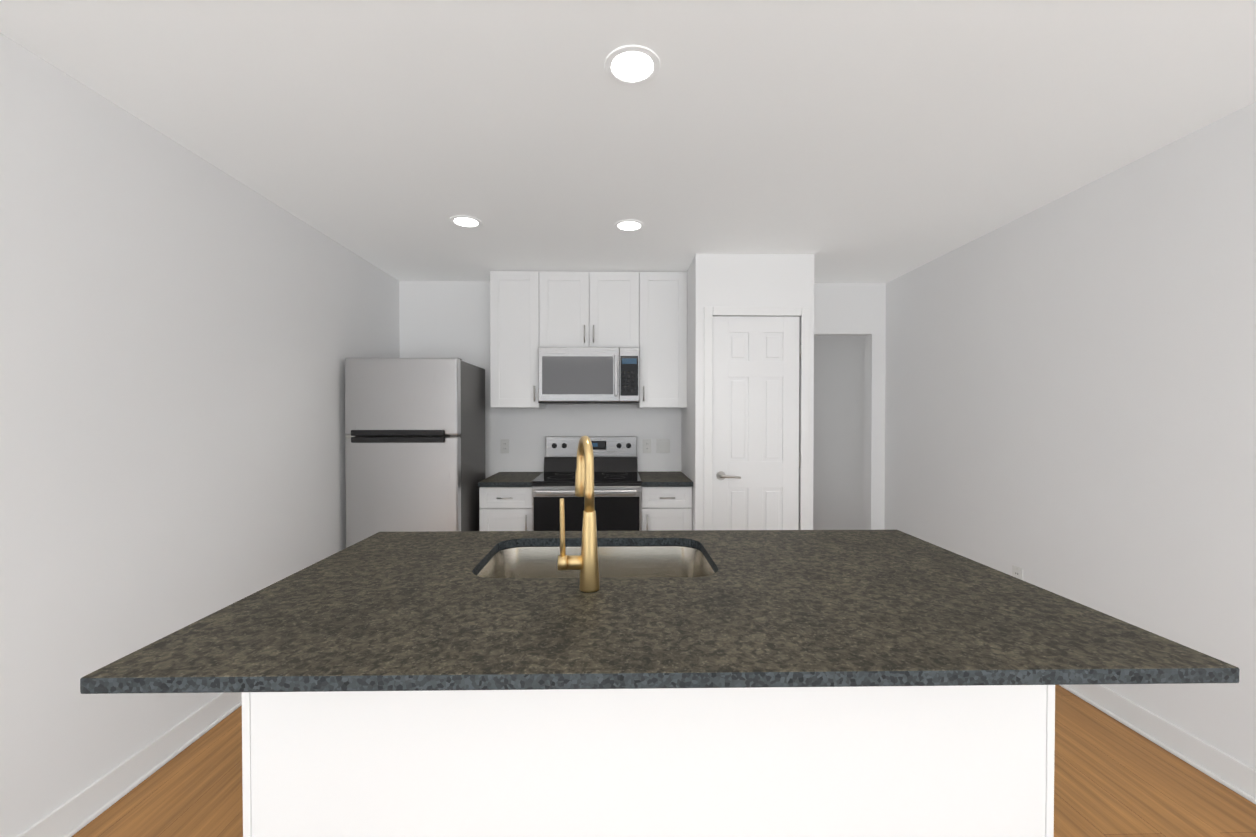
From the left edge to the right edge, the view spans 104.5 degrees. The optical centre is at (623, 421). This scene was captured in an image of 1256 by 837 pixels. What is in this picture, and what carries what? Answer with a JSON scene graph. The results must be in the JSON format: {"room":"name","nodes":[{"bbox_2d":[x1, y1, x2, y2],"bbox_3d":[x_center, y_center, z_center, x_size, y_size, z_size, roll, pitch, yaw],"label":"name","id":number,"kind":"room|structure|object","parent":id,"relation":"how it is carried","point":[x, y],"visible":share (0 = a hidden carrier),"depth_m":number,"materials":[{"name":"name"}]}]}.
{"room":"kitchen","nodes":[
{"label":"kitchen","id":0,"kind":"room"},
{"bbox_2d":[0,33,399,836],"bbox_3d":[-1.858,0.101,1.784,0.120,2.450,9.120,0,1,-1],"label":"wall","id":1,"kind":"structure","parent":0,"point":[184,333],"depth_m":1.79,"materials":[{"name":"paint"}]},
{"bbox_2d":[16,692,241,836],"bbox_3d":[-1.764,1.286,0.619,0.027,0.110,6.760,0,1,-1],"label":"baseboard","id":2,"kind":"structure","parent":1,"relation":"attached to","point":[75,814],"depth_m":1.72,"materials":[{"name":"white"}]},
{"bbox_2d":[0,0,1255,282],"bbox_3d":[0.207,-1.174,1.802,4.250,0.100,9.120,0,1,-1],"label":"ceiling","id":3,"kind":"structure","parent":0,"point":[864,140],"depth_m":1.75,"materials":[{"name":"paint"}]},
{"bbox_2d":[450,215,481,227],"bbox_3d":[-0.894,-1.133,2.755,0.176,0.004,0.176,0,1,-1],"label":"recessed light","id":4,"kind":"object","parent":3,"relation":"in","point":[463,221],"visible":1,"depth_m":2.75,"materials":[{"name":"paint"}]},
{"bbox_2d":[614,219,643,231],"bbox_3d":[0.030,-1.133,2.810,0.176,0.004,0.176,0,1,-1],"label":"recessed light","id":5,"kind":"object","parent":3,"relation":"in","point":[628,225],"visible":1,"depth_m":2.80,"materials":[{"name":"paint"}]},
{"bbox_2d":[604,45,659,85],"bbox_3d":[0.026,-1.118,1.530,0.176,0.004,0.176,0,1,-1],"label":"recessed light","id":6,"kind":"object","parent":3,"relation":"in","point":[631,65],"visible":1,"depth_m":1.52,"materials":[{"name":"paint"}]},
{"bbox_2d":[399,281,885,529],"bbox_3d":[0.169,0.073,4.077,4.010,2.450,0.120,0,1,-1],"label":"wall","id":7,"kind":"structure","parent":0,"point":[444,319],"depth_m":4.01,"materials":[{"name":"paint"}]},
{"bbox_2d":[500,439,508,452],"bbox_3d":[-0.980,0.199,3.996,0.070,0.115,0.007,0,1,-1],"label":"electrical outlet","id":8,"kind":"object","parent":7,"relation":"attached to","point":[504,445],"visible":1,"depth_m":3.99,"materials":[{"name":"white plastic"}]},
{"bbox_2d":[490,271,549,407],"bbox_3d":[-0.793,-0.625,3.827,0.437,1.028,0.328,0,1,-1],"label":"upper cabinet","id":9,"kind":"object","parent":7,"relation":"attached to","point":[531,312],"depth_m":3.67,"materials":[{"name":"white wood"}]},
{"bbox_2d":[550,271,641,350],"bbox_3d":[-0.265,-0.851,3.833,0.756,0.575,0.328,0,1,-1],"label":"upper cabinet","id":10,"kind":"object","parent":7,"relation":"attached to","point":[588,309],"depth_m":3.67,"materials":[{"name":"white wood"}]},
{"bbox_2d":[538,347,638,403],"bbox_3d":[-0.264,-0.351,3.785,0.749,0.416,0.434,0,1,-1],"label":"microwave","id":11,"kind":"object","parent":10,"relation":"attached to","point":[588,375],"visible":1,"depth_m":3.61,"materials":[{"name":"grey metal"}]},
{"bbox_2d":[643,439,650,452],"bbox_3d":[0.190,0.199,4.015,0.070,0.115,0.007,0,1,-1],"label":"electrical outlet","id":12,"kind":"object","parent":7,"relation":"attached to","point":[646,445],"visible":1,"depth_m":4.01,"materials":[{"name":"white plastic"}]},
{"bbox_2d":[637,272,686,407],"bbox_3d":[0.261,-0.625,3.845,0.433,1.028,0.328,0,1,-1],"label":"upper cabinet","id":13,"kind":"object","parent":7,"relation":"attached to","point":[663,355],"depth_m":3.69,"materials":[{"name":"white wood"}]},
{"bbox_2d":[656,439,669,452],"bbox_3d":[0.323,0.199,4.014,0.116,0.115,0.014,0,1,-1],"label":"light switch","id":14,"kind":"object","parent":7,"relation":"attached to","point":[662,445],"visible":1,"depth_m":4.02,"materials":[{"name":"white plastic"}]},
{"bbox_2d":[72,685,1255,836],"bbox_3d":[0.207,1.376,1.833,4.250,0.100,9.120,0,1,-1],"label":"floor","id":15,"kind":"structure","parent":0,"point":[1113,777],"depth_m":1.74,"materials":[{"name":"brown wood"}]},
{"bbox_2d":[345,358,484,547],"bbox_3d":[-1.423,0.445,3.424,0.715,1.723,0.702,0,1,-1],"label":"fridge","id":16,"kind":"object","parent":15,"relation":"on","point":[415,445],"visible":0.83,"depth_m":3.09,"materials":[{"name":"grey metal"}]},
{"bbox_2d":[478,472,542,530],"bbox_3d":[-0.833,0.858,3.690,0.373,0.890,0.636,0,1,-1],"label":"base cabinet","id":17,"kind":"object","parent":15,"relation":"on","point":[505,501],"visible":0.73,"depth_m":3.40,"materials":[{"name":"white wood"}]},
{"bbox_2d":[531,436,640,530],"bbox_3d":[-0.264,0.713,3.661,0.759,1.182,0.706,0,1,-1],"label":"range","id":18,"kind":"object","parent":15,"relation":"on","point":[617,492],"visible":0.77,"depth_m":3.37,"materials":[{"name":"grey metal"}]},
{"bbox_2d":[242,685,1054,836],"bbox_3d":[0.068,0.899,1.564,1.999,0.860,0.738,0,1,-1],"label":"kitchen island","id":19,"kind":"object","parent":15,"relation":"on","point":[925,761],"visible":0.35,"depth_m":1.20,"materials":[{"name":"white"}]},
{"bbox_2d":[80,530,1239,693],"bbox_3d":[0.076,0.456,1.409,2.078,0.030,1.081,0,1,-1],"label":"island countertop","id":20,"kind":"structure","parent":19,"relation":"on","point":[409,611],"depth_m":1.05,"materials":[{"name":"grey stone"}]},
{"bbox_2d":[558,435,599,592],"bbox_3d":[-0.120,0.239,1.340,0.109,0.404,0.165,0,1,-1],"label":"faucet","id":21,"kind":"object","parent":20,"relation":"on","point":[585,562],"visible":1,"depth_m":1.27,"materials":[{"name":"gold metal"}]},
{"bbox_2d":[476,546,714,577],"bbox_3d":[-0.086,0.573,1.603,0.795,0.206,0.509,0,1,-1],"label":"sink","id":22,"kind":"object","parent":20,"relation":"in","point":[613,561],"visible":0.15,"depth_m":1.83,"materials":[{"name":"silver metal"}]},
{"bbox_2d":[638,471,692,530],"bbox_3d":[0.298,0.858,3.709,0.361,0.890,0.636,0,1,-1],"label":"base cabinet","id":23,"kind":"object","parent":15,"relation":"on","point":[666,501],"visible":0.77,"depth_m":3.42,"materials":[{"name":"white wood"}]},
{"bbox_2d":[681,254,813,529],"bbox_3d":[0.886,0.078,3.675,0.810,2.450,0.710,0,1,-1],"label":"wall","id":24,"kind":"structure","parent":0,"point":[750,280],"depth_m":3.31,"materials":[{"name":"paint"}]},
{"bbox_2d":[712,316,800,529],"bbox_3d":[0.907,0.287,3.320,0.610,2.018,0.099,0,1,-1],"label":"closet door","id":25,"kind":"structure","parent":24,"relation":"in","point":[756,460],"depth_m":3.33,"materials":[{"name":"white wood"}]},
{"bbox_2d":[704,307,809,529],"bbox_3d":[0.903,0.263,3.352,0.722,2.089,0.090,0,1,-1],"label":"trim","id":26,"kind":"structure","parent":24,"relation":"attached to","point":[711,312],"depth_m":3.30,"materials":[{"name":"white wood"}]},
{"bbox_2d":[813,102,1255,769],"bbox_3d":[2.272,0.101,1.853,0.120,2.450,9.120,0,1,-1],"label":"wall","id":27,"kind":"structure","parent":0,"point":[1071,396],"depth_m":2.24,"materials":[{"name":"paint"}]},
{"bbox_2d":[1012,565,1022,579],"bbox_3d":[2.193,0.865,2.711,0.007,0.115,0.070,0,1,-1],"label":"electrical outlet","id":28,"kind":"object","parent":27,"relation":"attached to","point":[1017,572],"visible":0.46,"depth_m":2.71,"materials":[{"name":"white plastic"}]},
{"bbox_2d":[1060,684,1255,804],"bbox_3d":[2.175,1.285,0.685,0.113,0.110,6.760,0,1,-1],"label":"baseboard","id":29,"kind":"structure","parent":27,"relation":"attached to","point":[1227,770],"depth_m":1.94,"materials":[{"name":"white"}]}
]}

